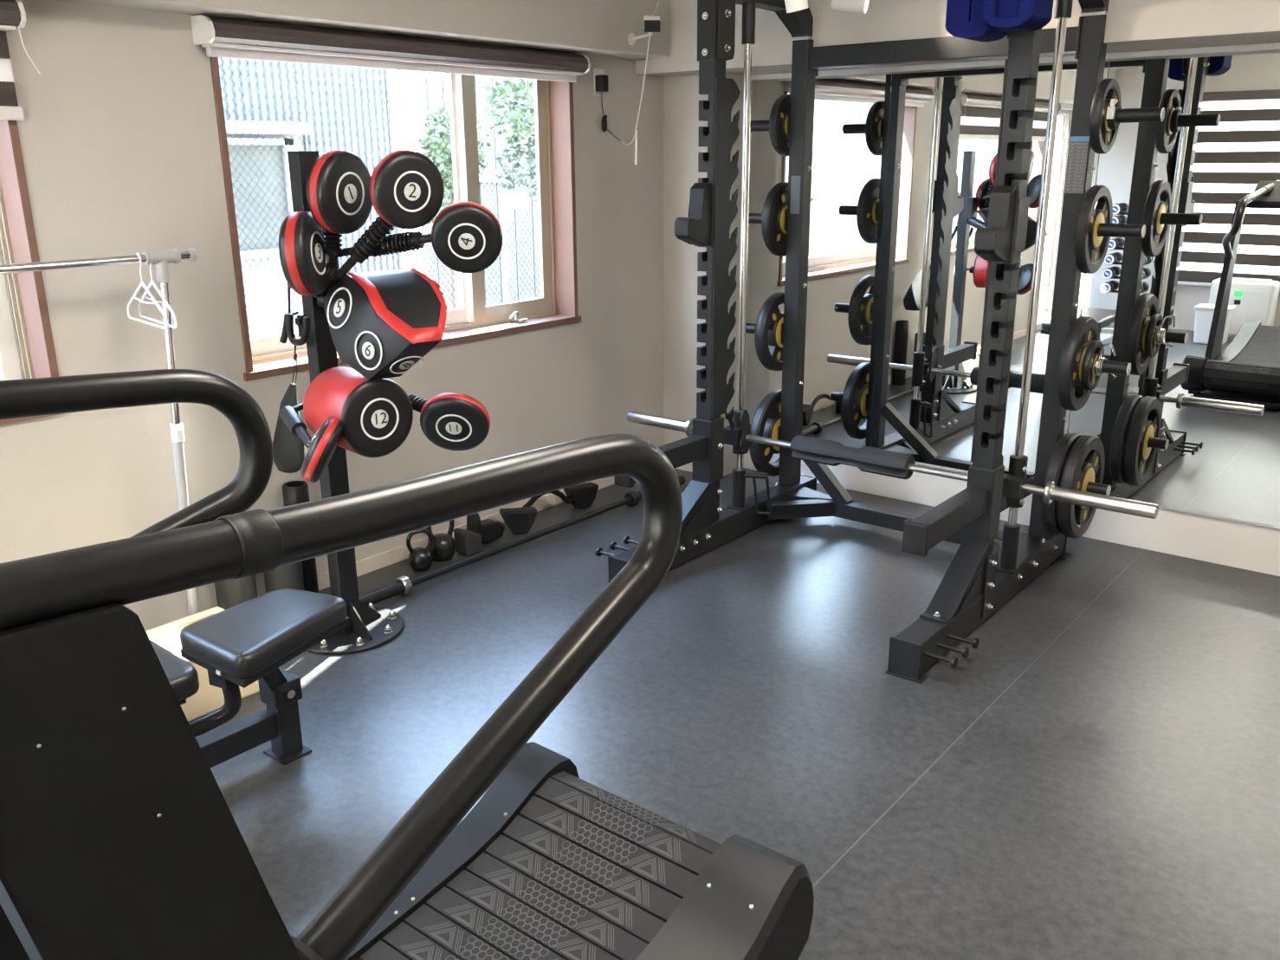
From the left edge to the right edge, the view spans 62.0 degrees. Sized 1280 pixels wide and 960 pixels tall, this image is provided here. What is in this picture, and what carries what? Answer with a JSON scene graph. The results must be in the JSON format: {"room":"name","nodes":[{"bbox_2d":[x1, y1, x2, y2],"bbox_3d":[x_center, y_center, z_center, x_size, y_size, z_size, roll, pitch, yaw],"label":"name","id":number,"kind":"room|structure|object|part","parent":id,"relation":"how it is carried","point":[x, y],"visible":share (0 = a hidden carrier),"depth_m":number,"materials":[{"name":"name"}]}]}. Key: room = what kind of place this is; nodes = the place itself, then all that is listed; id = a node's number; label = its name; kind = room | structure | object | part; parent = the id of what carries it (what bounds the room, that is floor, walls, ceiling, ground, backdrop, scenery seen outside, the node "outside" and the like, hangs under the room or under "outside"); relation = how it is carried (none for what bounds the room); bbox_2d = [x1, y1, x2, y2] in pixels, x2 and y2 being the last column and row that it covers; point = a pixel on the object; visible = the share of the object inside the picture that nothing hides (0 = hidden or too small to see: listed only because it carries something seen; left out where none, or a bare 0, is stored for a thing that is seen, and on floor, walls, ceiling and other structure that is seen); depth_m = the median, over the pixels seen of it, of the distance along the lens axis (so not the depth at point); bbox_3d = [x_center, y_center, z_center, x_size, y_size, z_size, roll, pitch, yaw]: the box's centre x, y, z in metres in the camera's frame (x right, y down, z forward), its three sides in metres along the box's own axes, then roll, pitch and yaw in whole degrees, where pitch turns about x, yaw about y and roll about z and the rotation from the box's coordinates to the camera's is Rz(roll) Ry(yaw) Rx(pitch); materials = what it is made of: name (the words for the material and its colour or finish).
{"room":"gym","nodes":[
{"label":"gym","id":0,"kind":"room"},
{"bbox_2d":[0,0,663,630],"bbox_3d":[-1.799,-0.649,3.260,0.170,2.580,6.900,13,21,37],"label":"wall","id":1,"kind":"structure","parent":0,"point":[119,137],"depth_m":3.50,"materials":[{"name":"paint"}]},
{"bbox_2d":[0,0,40,120],"bbox_3d":[-2.368,-0.937,2.203,0.114,0.324,2.108,13,21,37],"label":"roller blind","id":2,"kind":"object","parent":1,"relation":"attached to","point":[12,12],"visible":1,"depth_m":2.95,"materials":[{"name":"grey"}]},
{"bbox_3d":[-1.685,-1.185,2.941,0.037,0.121,0.013,-12,20,-32],"label":"pull cord","id":3,"kind":"part","parent":2,"relation":"part of","materials":[{"name":"white fabric"}]},
{"bbox_2d":[0,119,199,615],"bbox_3d":[-2.258,-0.161,2.598,0.424,2.036,2.378,13,21,37],"label":"clothes rack","id":4,"kind":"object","parent":1,"relation":"in","point":[27,348],"depth_m":3.20,"materials":[{"name":"beige metal"}]},
{"bbox_3d":[-2.225,-0.678,2.814,0.022,1.103,0.955,13,21,37],"label":"sash","id":5,"kind":"part","parent":4,"relation":"part of","materials":[{"name":"white"}]},
{"bbox_3d":[-2.514,-0.566,2.451,0.058,1.171,2.000,13,21,37],"label":"frame","id":6,"kind":"part","parent":4,"relation":"part of","materials":[{"name":"beige metal"}]},
{"bbox_3d":[-1.838,-0.525,2.736,0.025,0.025,1.454,13,21,37],"label":"rail","id":7,"kind":"part","parent":4,"relation":"part of","materials":[{"name":"silver metal"}]},
{"bbox_3d":[-1.893,0.083,2.973,0.222,1.347,1.474,13,21,37],"label":"clothes rail","id":8,"kind":"part","parent":4,"relation":"part of","materials":[{"name":"silver metal"}]},
{"bbox_2d":[127,252,168,329],"bbox_3d":[-1.484,-0.571,3.181,0.008,0.213,0.347,-15,22,-40],"label":"hanger","id":9,"kind":"object","parent":4,"relation":"hanging from","point":[141,283],"visible":1,"depth_m":3.17,"materials":[{"name":"white plastic"}]},
{"bbox_2d":[138,262,177,328],"bbox_3d":[-1.464,-0.578,3.205,0.008,0.213,0.347,-14,22,-39],"label":"hanger","id":10,"kind":"object","parent":4,"relation":"hanging from","point":[151,282],"visible":0.94,"depth_m":3.19,"materials":[{"name":"white plastic"}]},
{"bbox_3d":[-1.450,-0.287,3.309,0.025,0.655,0.059,13,21,37],"label":"post","id":11,"kind":"part","parent":4,"relation":"part of","materials":[{"name":"silver metal"}]},
{"bbox_3d":[-1.461,0.206,3.438,0.032,0.766,0.066,13,21,37],"label":"post","id":12,"kind":"part","parent":4,"relation":"part of","materials":[{"name":"grey plastic"}]},
{"bbox_2d":[272,353,306,472],"bbox_3d":[-1.245,-0.238,3.740,0.214,0.437,0.075,13,21,37],"label":"drawstring bag","id":13,"kind":"object","parent":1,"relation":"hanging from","point":[289,453],"visible":0.81,"depth_m":3.73,"materials":[{"name":"black fabric"}]},
{"bbox_2d":[49,0,669,59],"bbox_3d":[-1.821,-1.534,2.663,0.202,0.538,5.990,13,21,37],"label":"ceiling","id":14,"kind":"structure","parent":1,"relation":"attached to","point":[599,28],"depth_m":4.03,"materials":[{"name":"beige paint"}]},
{"bbox_2d":[209,57,581,381],"bbox_3d":[-0.903,-1.125,4.267,0.188,1.175,1.755,13,21,37],"label":"window","id":15,"kind":"structure","parent":1,"relation":"in","point":[264,357],"depth_m":4.58,"materials":[{"name":"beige glass"}]},
{"bbox_3d":[-1.115,-1.111,4.127,0.006,1.014,1.068,13,21,37],"label":"pane","id":16,"kind":"part","parent":15,"relation":"part of","materials":[{"name":"clear glass"}]},
{"bbox_3d":[-1.113,-1.086,4.136,0.022,1.103,1.165,13,21,37],"label":"sash","id":17,"kind":"part","parent":15,"relation":"part of","materials":[{"name":"white"}]},
{"bbox_2d":[190,14,590,82],"bbox_3d":[-0.818,-1.604,4.017,0.114,0.119,1.790,13,21,37],"label":"roller blind","id":18,"kind":"object","parent":15,"relation":"attached to","point":[221,37],"visible":1,"depth_m":3.81,"materials":[{"name":"grey"}]},
{"bbox_3d":[-0.586,-1.267,4.721,0.022,1.103,0.500,13,21,37],"label":"sash","id":19,"kind":"part","parent":15,"relation":"part of","materials":[{"name":"beige metal"}]},
{"bbox_3d":[-0.580,-1.295,4.720,0.006,1.014,0.378,13,21,37],"label":"pane","id":20,"kind":"part","parent":15,"relation":"part of","materials":[{"name":"clear glass"}]},
{"bbox_2d":[258,475,614,595],"bbox_3d":[-1.813,0.606,3.461,0.009,0.062,6.205,13,21,37],"label":"baseboard","id":21,"kind":"structure","parent":1,"relation":"attached to","point":[382,559],"depth_m":4.44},
{"bbox_2d":[593,68,604,96],"bbox_3d":[-0.187,-1.814,4.862,0.007,0.116,0.068,13,21,37],"label":"wall outlet","id":22,"kind":"object","parent":1,"relation":"attached to","point":[596,71],"visible":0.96,"depth_m":4.85,"materials":[{"name":"white plastic"}]},
{"bbox_2d":[594,74,620,140],"bbox_3d":[-0.138,-1.712,4.912,0.044,0.282,0.155,13,21,37],"label":"power adapter","id":23,"kind":"object","parent":1,"relation":"attached to","point":[601,80],"visible":1,"depth_m":4.83,"materials":[{"name":"black plastic"}]},
{"bbox_2d":[621,0,660,164],"bbox_3d":[0.011,-1.799,4.834,0.159,0.708,0.311,-3,17,-8],"label":"camera","id":24,"kind":"object","parent":1,"relation":"attached to","point":[651,23],"visible":1,"depth_m":4.67,"materials":[{"name":"white plastic"}]},
{"bbox_2d":[663,72,753,475],"bbox_3d":[0.345,-1.020,5.481,0.372,1.975,0.255,13,21,37],"label":"wall","id":25,"kind":"structure","parent":0,"point":[682,97],"depth_m":5.38,"materials":[{"name":"paint"}]},
{"bbox_2d":[675,461,692,471],"bbox_3d":[0.273,-0.074,5.657,0.363,0.062,0.009,13,21,37],"label":"baseboard","id":26,"kind":"structure","parent":25,"relation":"attached to","point":[688,467],"depth_m":5.67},
{"bbox_2d":[188,468,1279,959],"bbox_3d":[0.117,1.074,2.180,5.062,0.120,6.900,13,21,37],"label":"floor","id":27,"kind":"structure","parent":0,"point":[1098,777],"depth_m":3.11,"materials":[{"name":"grey rubber"}]},
{"bbox_2d":[145,606,259,721],"bbox_3d":[-1.385,0.564,3.313,0.295,0.223,0.350,13,21,37],"label":"storage box","id":28,"kind":"object","parent":27,"relation":"on","point":[208,698],"visible":0.26,"depth_m":3.23,"materials":[{"name":"beige"}]},
{"bbox_3d":[-1.423,0.461,3.313,0.008,0.026,0.228,13,21,37],"label":"handle","id":29,"kind":"part","parent":28,"relation":"part of","materials":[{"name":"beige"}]},
{"bbox_3d":[-1.386,0.486,3.290,0.295,0.014,0.350,13,21,37],"label":"lid","id":30,"kind":"part","parent":28,"relation":"part of","materials":[{"name":"beige"}]},
{"bbox_2d":[214,574,257,609],"bbox_3d":[-1.394,0.381,3.679,0.132,0.361,0.132,13,21,37],"label":"foam roller","id":31,"kind":"object","parent":27,"relation":"on","point":[229,592],"visible":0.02,"depth_m":3.62,"materials":[{"name":"grey"}]},
{"bbox_2d":[149,588,349,767],"bbox_3d":[-1.293,0.657,2.605,0.483,0.452,1.238,13,21,37],"label":"weight bench","id":32,"kind":"object","parent":27,"relation":"on","point":[243,643],"visible":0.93,"depth_m":2.78,"materials":[{"name":"black leather"}]},
{"bbox_3d":[-1.373,0.609,2.390,0.050,0.050,0.720,13,21,37],"label":"frame","id":33,"kind":"part","parent":32,"relation":"part of","materials":[{"name":"black metal"}]},
{"bbox_3d":[-1.161,0.575,2.672,0.313,0.201,0.082,-12,20,-34],"label":"seat arm","id":34,"kind":"part","parent":32,"relation":"part of","materials":[{"name":"black metal"}]},
{"bbox_3d":[-0.999,0.458,2.828,0.062,0.055,0.317,8,19,25],"label":"seat frame","id":35,"kind":"part","parent":32,"relation":"part of","materials":[{"name":"black metal"}]},
{"bbox_3d":[-1.009,0.603,2.928,0.094,0.353,0.145,13,21,37],"label":"post","id":36,"kind":"part","parent":32,"relation":"part of","materials":[{"name":"black metal"}]},
{"bbox_3d":[-0.994,0.766,3.006,0.104,0.008,0.090,13,21,37],"label":"foot plate","id":37,"kind":"part","parent":32,"relation":"part of","materials":[{"name":"black plastic"}]},
{"bbox_2d":[263,561,304,592],"bbox_3d":[-1.278,0.338,3.818,0.132,0.361,0.132,13,21,37],"label":"foam roller","id":38,"kind":"object","parent":27,"relation":"on","point":[289,575],"visible":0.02,"depth_m":3.77,"materials":[{"name":"grey"}]},
{"bbox_2d":[281,480,318,592],"bbox_3d":[-1.266,0.236,3.979,0.092,0.463,0.092,13,21,37],"label":"tube","id":39,"kind":"object","parent":27,"relation":"on","point":[294,492],"visible":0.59,"depth_m":3.94,"materials":[{"name":"black plastic"}]},
{"bbox_2d":[278,149,503,654],"bbox_3d":[-0.896,-0.194,3.379,0.826,1.627,0.593,13,21,37],"label":"trainer","id":40,"kind":"object","parent":27,"relation":"on","point":[380,324],"depth_m":3.20,"materials":[{"name":"black leather"}]},
{"bbox_3d":[-1.151,-0.494,3.461,0.064,0.103,0.022,13,21,37],"label":"foam handle","id":41,"kind":"part","parent":40,"relation":"part of","materials":[{"name":"black plastic"}]},
{"bbox_3d":[-1.110,-0.500,3.422,0.172,0.241,0.027,13,21,37],"label":"strap handles","id":42,"kind":"part","parent":40,"relation":"part of","materials":[{"name":"black rubber"}]},
{"bbox_3d":[-1.091,-0.479,3.409,0.120,0.103,0.022,13,21,37],"label":"foam handle","id":43,"kind":"part","parent":40,"relation":"part of","materials":[{"name":"black plastic"}]},
{"bbox_3d":[-1.035,-0.243,3.525,0.058,1.615,0.075,13,21,37],"label":"post","id":44,"kind":"part","parent":40,"relation":"part of","materials":[{"name":"black metal"}]},
{"bbox_3d":[-0.933,-0.755,3.234,0.026,0.238,0.082,-10,19,-29],"label":"spring arm","id":45,"kind":"part","parent":40,"relation":"part of","materials":[{"name":"black plastic"}]},
{"bbox_3d":[-0.811,-0.721,3.208,0.250,0.232,0.026,4,18,16],"label":"spring arm","id":46,"kind":"part","parent":40,"relation":"part of","materials":[{"name":"black plastic"}]},
{"bbox_3d":[-0.760,-0.718,3.250,0.397,0.086,0.026,3,17,12],"label":"spring arm","id":47,"kind":"part","parent":40,"relation":"part of","materials":[{"name":"black plastic"}]},
{"bbox_2d":[0,368,814,959],"bbox_3d":[-0.573,0.516,1.417,0.855,1.401,1.995,13,21,37],"label":"treadmill","id":48,"kind":"object","parent":27,"relation":"on","point":[119,838],"visible":1,"depth_m":1.12,"materials":[{"name":"metal"}]},
{"bbox_3d":[-1.001,0.515,1.532,0.042,1.222,0.488,13,21,37],"label":"upright panel","id":49,"kind":"part","parent":48,"relation":"part of","materials":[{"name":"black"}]},
{"bbox_3d":[-1.048,0.123,1.264,0.160,0.554,1.317,13,21,37],"label":"handrail","id":50,"kind":"part","parent":48,"relation":"part of","materials":[{"name":"black"}]},
{"bbox_3d":[-0.388,0.653,1.060,0.050,1.222,0.488,13,21,37],"label":"upright panel","id":51,"kind":"part","parent":48,"relation":"part of","materials":[{"name":"black"}]},
{"bbox_2d":[406,528,433,571],"bbox_3d":[-0.892,0.281,4.322,0.097,0.173,0.097,1,17,4],"label":"kettlebell","id":52,"kind":"object","parent":27,"relation":"on","point":[420,558],"visible":1,"depth_m":4.30,"materials":[{"name":"black metal"}]},
{"bbox_3d":[-0.893,0.250,4.313,0.112,0.107,0.018,-10,19,-30],"label":"handle","id":53,"kind":"part","parent":52,"relation":"part of","materials":[{"name":"black metal"}]},
{"bbox_2d":[426,519,455,561],"bbox_3d":[-0.827,0.232,4.431,0.114,0.203,0.114,4,17,15],"label":"kettlebell","id":54,"kind":"object","parent":27,"relation":"on","point":[442,548],"visible":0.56,"depth_m":4.40,"materials":[{"name":"black metal"}]},
{"bbox_3d":[-0.827,0.195,4.420,0.131,0.126,0.021,-15,22,-39],"label":"handle","id":55,"kind":"part","parent":54,"relation":"part of","materials":[{"name":"black metal"}]},
{"bbox_2d":[453,527,482,555],"bbox_3d":[-0.728,0.255,4.513,0.085,0.106,0.088,16,23,43],"label":"foam block","id":56,"kind":"object","parent":27,"relation":"on","point":[468,542],"visible":1,"depth_m":4.48,"materials":[{"name":"grey"}]},
{"bbox_2d":[466,512,504,545],"bbox_3d":[-0.670,0.199,4.628,0.090,0.150,0.171,13,21,37],"label":"dumbbell","id":57,"kind":"object","parent":27,"relation":"on","point":[489,530],"visible":0.74,"depth_m":4.59,"materials":[{"name":"black plastic"}]},
{"bbox_3d":[-0.711,0.214,4.579,0.031,0.150,0.093,-16,23,-42],"label":"plate","id":58,"kind":"part","parent":57,"relation":"part of","materials":[{"name":"black plastic"}]},
{"bbox_2d":[358,475,685,605],"bbox_3d":[-0.472,0.248,4.593,0.079,0.073,2.172,13,21,37],"label":"barbell","id":59,"kind":"object","parent":27,"relation":"on","point":[403,585],"visible":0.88,"depth_m":4.36,"materials":[{"name":"black metal"}]},
{"bbox_2d":[498,481,598,534],"bbox_3d":[-0.403,0.113,4.909,0.138,0.147,0.609,13,21,37],"label":"bar","id":60,"kind":"object","parent":27,"relation":"on","point":[520,520],"visible":0.82,"depth_m":4.82,"materials":[{"name":"black metal"}]},
{"bbox_2d":[594,0,1164,683],"bbox_3d":[0.812,-0.760,3.976,1.717,2.340,1.454,13,21,37],"label":"power rack","id":61,"kind":"object","parent":27,"relation":"on","point":[982,575],"visible":0.91,"depth_m":4.04,"materials":[{"name":"black metal"}]},
{"bbox_3d":[0.102,-0.087,4.231,0.067,0.085,0.490,13,21,37],"label":"safety arm","id":62,"kind":"part","parent":61,"relation":"part of","materials":[{"name":"black metal"}]},
{"bbox_2d":[674,182,714,246],"bbox_3d":[0.231,-1.025,4.127,0.089,0.240,0.242,13,21,37],"label":"cup","id":63,"kind":"object","parent":61,"relation":"on","point":[697,229],"depth_m":4.09,"materials":[{"name":"black"}]},
{"bbox_3d":[0.196,0.134,4.405,0.087,0.149,0.235,13,21,37],"label":"gusset plate","id":64,"kind":"part","parent":61,"relation":"part of","materials":[{"name":"black metal"}]},
{"bbox_3d":[0.248,-1.757,3.938,0.081,0.390,0.016,13,21,37],"label":"plate","id":65,"kind":"part","parent":61,"relation":"part of","materials":[{"name":"black metal"}]},
{"bbox_3d":[0.321,-1.747,3.962,0.006,0.355,0.113,13,21,37],"label":"joining plate","id":66,"kind":"part","parent":61,"relation":"part of","materials":[{"name":"black metal"}]},
{"bbox_3d":[0.340,-0.854,4.247,0.006,1.400,0.160,13,21,37],"label":"catch plate","id":67,"kind":"part","parent":61,"relation":"part of","materials":[{"name":"black metal"}]},
{"bbox_3d":[0.427,-0.874,4.399,0.031,2.000,0.031,13,21,37],"label":"guide rod","id":68,"kind":"part","parent":61,"relation":"part of","materials":[{"name":"silver metal"}]},
{"bbox_2d":[754,291,784,371],"bbox_3d":[0.640,-0.680,4.888,0.051,0.360,0.360,13,21,37],"label":"weight plate","id":69,"kind":"object","parent":61,"relation":"on","point":[767,332],"visible":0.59,"depth_m":4.80,"materials":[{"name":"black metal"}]},
{"bbox_2d":[761,181,788,256],"bbox_3d":[0.640,-1.159,4.741,0.042,0.320,0.320,13,21,37],"label":"weight plate","id":70,"kind":"object","parent":61,"relation":"on","point":[772,216],"visible":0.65,"depth_m":4.67,"materials":[{"name":"black rubber"}]},
{"bbox_2d":[749,389,802,476],"bbox_3d":[0.644,-0.221,5.027,0.053,0.410,0.410,13,21,37],"label":"weight plate","id":71,"kind":"object","parent":61,"relation":"on","point":[766,422],"visible":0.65,"depth_m":4.93,"materials":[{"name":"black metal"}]},
{"bbox_2d":[769,93,790,155],"bbox_3d":[0.640,-1.538,4.623,0.035,0.256,0.256,13,21,37],"label":"weight plate","id":72,"kind":"object","parent":61,"relation":"on","point":[781,107],"visible":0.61,"depth_m":4.56,"materials":[{"name":"black rubber"}]},
{"bbox_2d":[627,408,1158,518],"bbox_3d":[0.842,-0.116,4.238,2.275,0.214,0.131,13,21,37],"label":"barbell","id":73,"kind":"object","parent":61,"relation":"on","point":[1015,486],"visible":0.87,"depth_m":3.85,"materials":[{"name":"metal"}]},
{"bbox_2d":[789,434,915,478],"bbox_3d":[0.839,-0.094,4.240,0.505,0.100,0.100,13,21,37],"label":"pad","id":74,"kind":"object","parent":73,"relation":"attached to","point":[870,455],"visible":0.98,"depth_m":4.20,"materials":[{"name":"black leather"}]},
{"bbox_3d":[1.024,0.121,3.520,0.067,0.085,0.490,13,21,37],"label":"safety arm","id":75,"kind":"part","parent":61,"relation":"part of","materials":[{"name":"black metal"}]},
{"bbox_3d":[1.120,0.342,3.692,0.087,0.149,0.235,13,21,37],"label":"gusset plate","id":76,"kind":"part","parent":61,"relation":"part of","materials":[{"name":"black metal"}]},
{"bbox_3d":[1.197,-0.660,3.585,0.006,1.400,0.160,13,21,37],"label":"catch plate","id":77,"kind":"part","parent":61,"relation":"part of","materials":[{"name":"black metal"}]},
{"bbox_3d":[1.238,0.369,3.770,0.006,0.232,0.093,13,21,37],"label":"foot plate","id":78,"kind":"part","parent":61,"relation":"part of","materials":[{"name":"black metal"}]},
{"bbox_2d":[944,0,1053,41],"bbox_3d":[1.071,-1.503,3.154,0.257,0.365,0.196,13,21,37],"label":"bag","id":79,"kind":"object","parent":61,"relation":"hanging from","point":[975,20],"visible":1,"depth_m":3.16,"materials":[{"name":"blue fabric"}]},
{"bbox_2d":[974,185,1029,263],"bbox_3d":[1.155,-0.817,3.414,0.089,0.240,0.242,13,21,37],"label":"hook","id":80,"kind":"object","parent":61,"relation":"on","point":[1003,238],"depth_m":3.39,"materials":[{"name":"black"}]},
{"bbox_3d":[1.172,-1.549,3.225,0.085,0.390,0.016,13,21,37],"label":"plate","id":81,"kind":"part","parent":61,"relation":"part of","materials":[{"name":"black metal"}]},
{"bbox_3d":[1.365,-0.663,3.676,0.031,2.000,0.031,13,21,37],"label":"guide rod","id":82,"kind":"part","parent":61,"relation":"part of","materials":[{"name":"silver metal"}]},
{"bbox_2d":[1040,432,1082,535],"bbox_3d":[1.687,0.015,4.223,0.053,0.410,0.410,13,21,37],"label":"weight plate","id":83,"kind":"object","parent":61,"relation":"on","point":[1058,458],"visible":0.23,"depth_m":4.09,"materials":[{"name":"black rubber"}]},
{"bbox_2d":[1056,316,1100,410],"bbox_3d":[1.683,-0.445,4.084,0.051,0.360,0.360,13,21,37],"label":"weight plate","id":84,"kind":"object","parent":61,"relation":"on","point":[1082,330],"visible":0.74,"depth_m":4.00,"materials":[{"name":"black rubber"}]},
{"bbox_2d":[1057,433,1104,537],"bbox_3d":[1.735,0.026,4.185,0.053,0.410,0.410,13,21,37],"label":"weight plate","id":85,"kind":"object","parent":61,"relation":"on","point":[1084,463],"visible":0.84,"depth_m":4.11,"materials":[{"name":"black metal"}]},
{"bbox_2d":[1080,340,1104,390],"bbox_3d":[1.722,-0.436,4.054,0.027,0.190,0.190,13,21,37],"label":"weight plate","id":86,"kind":"object","parent":61,"relation":"on","point":[1089,379],"visible":0.85,"depth_m":4.01,"materials":[{"name":"black rubber"}]},
{"bbox_2d":[1073,184,1112,273],"bbox_3d":[1.678,-0.924,3.940,0.042,0.320,0.320,13,21,37],"label":"weight plate","id":87,"kind":"object","parent":61,"relation":"on","point":[1090,249],"visible":0.94,"depth_m":3.88,"materials":[{"name":"black rubber"}]},
{"bbox_2d":[1094,342,1115,378],"bbox_3d":[1.762,-0.451,4.016,0.070,0.137,0.076,13,21,37],"label":"plate collar","id":88,"kind":"object","parent":61,"relation":"attached to","point":[1098,365],"visible":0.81,"depth_m":4.01,"materials":[{"name":"silver metal"}]},
{"bbox_2d":[1089,77,1121,154],"bbox_3d":[1.672,-1.305,3.827,0.036,0.256,0.256,13,21,37],"label":"weight plate","id":89,"kind":"object","parent":61,"relation":"on","point":[1102,138],"visible":0.84,"depth_m":3.77,"materials":[{"name":"black rubber"}]},
{"bbox_2d":[1105,98,1121,129],"bbox_3d":[1.692,-1.304,3.803,0.024,0.102,0.104,13,21,37],"label":"plate collar","id":90,"kind":"object","parent":61,"relation":"attached to","point":[1115,105],"visible":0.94,"depth_m":3.77,"materials":[{"name":"silver plastic"}]},
{"bbox_3d":[1.678,-1.315,3.781,0.024,0.068,0.060,13,21,37],"label":"lever","id":91,"kind":"part","parent":90,"relation":"part of","materials":[{"name":"white plastic"}]},
{"bbox_3d":[0.097,-1.510,1.399,5.062,0.120,6.900,13,21,37],"label":"ceiling","id":92,"kind":"structure","parent":0,"visible":0},
{"bbox_2d":[784,0,808,12],"bbox_3d":[0.486,-1.767,3.369,0.086,0.536,0.180,13,21,37],"label":"track spotlight","id":93,"kind":"object","parent":92,"relation":"hanging from","point":[791,5],"visible":1,"depth_m":3.43,"materials":[{"name":"white plastic"}]},
{"bbox_2d":[830,0,869,13],"bbox_3d":[0.768,-1.988,3.977,0.202,0.469,0.180,13,21,37],"label":"track spotlight","id":94,"kind":"object","parent":92,"relation":"hanging from","point":[856,6],"visible":1,"depth_m":4.00,"materials":[{"name":"white plastic"}]},
{"bbox_3d":[2.260,-0.969,4.218,4.892,2.580,0.240,13,21,37],"label":"wall","id":95,"kind":"structure","parent":0,"visible":0},
{"bbox_2d":[745,71,892,448],"bbox_3d":[0.847,-1.034,5.209,0.730,1.758,0.025,13,21,37],"label":"wall mirror","id":96,"kind":"object","parent":95,"relation":"attached to","point":[852,112],"visible":0.58,"depth_m":5.13,"materials":[{"name":"clear mirror"}]},
{"bbox_2d":[635,0,1279,77],"bbox_3d":[1.952,-1.851,3.728,4.692,0.604,0.470,13,21,37],"label":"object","id":97,"kind":"structure","parent":95,"relation":"attached to","point":[1131,25],"depth_m":4.17,"materials":[{"name":"beige paint"}]},
{"bbox_2d":[871,58,1110,479],"bbox_3d":[1.492,-0.889,4.711,0.922,1.758,0.025,13,21,37],"label":"wall mirror","id":98,"kind":"object","parent":95,"relation":"attached to","point":[944,124],"visible":0.64,"depth_m":4.75,"materials":[{"name":"clear mirror"}]},
{"bbox_2d":[743,449,1279,575],"bbox_3d":[2.249,0.223,4.411,4.320,0.186,0.035,13,21,37],"label":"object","id":99,"kind":"structure","parent":95,"relation":"attached to","point":[1227,543],"depth_m":4.48,"materials":[{"name":"white paint"}]},
{"bbox_2d":[751,42,1279,80],"bbox_3d":[2.233,-1.568,3.866,4.320,0.021,0.042,13,21,37],"label":"trim","id":100,"kind":"structure","parent":95,"relation":"attached to","point":[1276,45],"depth_m":4.31,"materials":[{"name":"grey"}]},
{"bbox_2d":[915,462,1279,530],"bbox_3d":[2.246,0.130,4.380,4.320,0.010,0.042,13,21,37],"label":"trim","id":101,"kind":"structure","parent":95,"relation":"attached to","point":[1259,525],"depth_m":4.32,"materials":[{"name":"grey plastic"}]},
{"bbox_2d":[1067,49,1279,526],"bbox_3d":[2.212,-0.726,4.155,0.922,1.758,0.025,13,21,37],"label":"wall mirror","id":102,"kind":"object","parent":95,"relation":"attached to","point":[1192,303],"visible":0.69,"depth_m":4.17,"materials":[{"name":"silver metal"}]},
{"label":"outside","id":103,"kind":"structure","parent":0,"visible":0},
{"bbox_2d":[407,261,460,310],"bbox_3d":[-5.730,-0.593,8.666,12.438,0.100,26.000,13,21,37],"label":"ground","id":104,"kind":"structure","parent":103,"point":[419,263],"depth_m":19.07,"materials":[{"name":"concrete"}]},
{"bbox_2d":[0,57,408,375],"bbox_3d":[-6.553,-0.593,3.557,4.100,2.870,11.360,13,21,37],"label":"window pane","id":105,"kind":"structure","parent":104,"relation":"on","point":[227,61],"depth_m":5.92,"materials":[{"name":"grey"}]},
{"bbox_3d":[-1.488,-1.573,6.583,0.050,2.820,0.055,13,21,37],"label":"corner trim","id":106,"kind":"part","parent":105,"relation":"part of","materials":[{"name":"grey"}]},
{"bbox_2d":[418,103,491,309],"bbox_3d":[-1.368,-1.644,8.005,0.587,2.234,0.522,1,17,5],"label":"shrub","id":107,"kind":"object","parent":104,"relation":"on","point":[441,108],"visible":0.36,"depth_m":7.70,"materials":[{"name":"green plant"}]},
{"bbox_3d":[-1.401,-1.456,8.046,0.097,1.852,0.073,13,21,37],"label":"stem","id":108,"kind":"part","parent":107,"relation":"part of","materials":[{"name":"brown plant"}]},
{"bbox_2d":[411,75,540,304],"bbox_3d":[0.094,-3.139,11.842,7.800,2.850,0.100,13,21,37],"label":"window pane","id":109,"kind":"object","parent":104,"relation":"on","point":[499,183],"visible":0.06,"depth_m":13.34,"materials":[{"name":"white"}]},
{"bbox_3d":[0.077,-3.320,11.767,7.800,0.100,0.050,13,21,37],"label":"rail","id":110,"kind":"part","parent":109,"relation":"part of","materials":[{"name":"brown"}]},
{"bbox_2d":[480,77,536,201],"bbox_3d":[-0.769,-2.398,9.620,1.645,2.734,1.048,13,21,37],"label":"tree","id":111,"kind":"object","parent":104,"relation":"on","point":[529,90],"visible":0.22,"depth_m":9.44,"materials":[{"name":"green plant"}]},
{"bbox_2d":[499,190,528,302],"bbox_3d":[-0.773,-0.984,6.803,0.032,1.656,0.216,13,21,37],"label":"signpost","id":112,"kind":"object","parent":104,"relation":"on","point":[525,192],"visible":0.6,"depth_m":6.58,"materials":[{"name":"white"}]},
{"bbox_3d":[-0.836,-0.962,6.733,0.024,1.654,0.023,13,21,37],"label":"post","id":113,"kind":"part","parent":112,"relation":"part of","materials":[{"name":"beige metal"}]}
]}

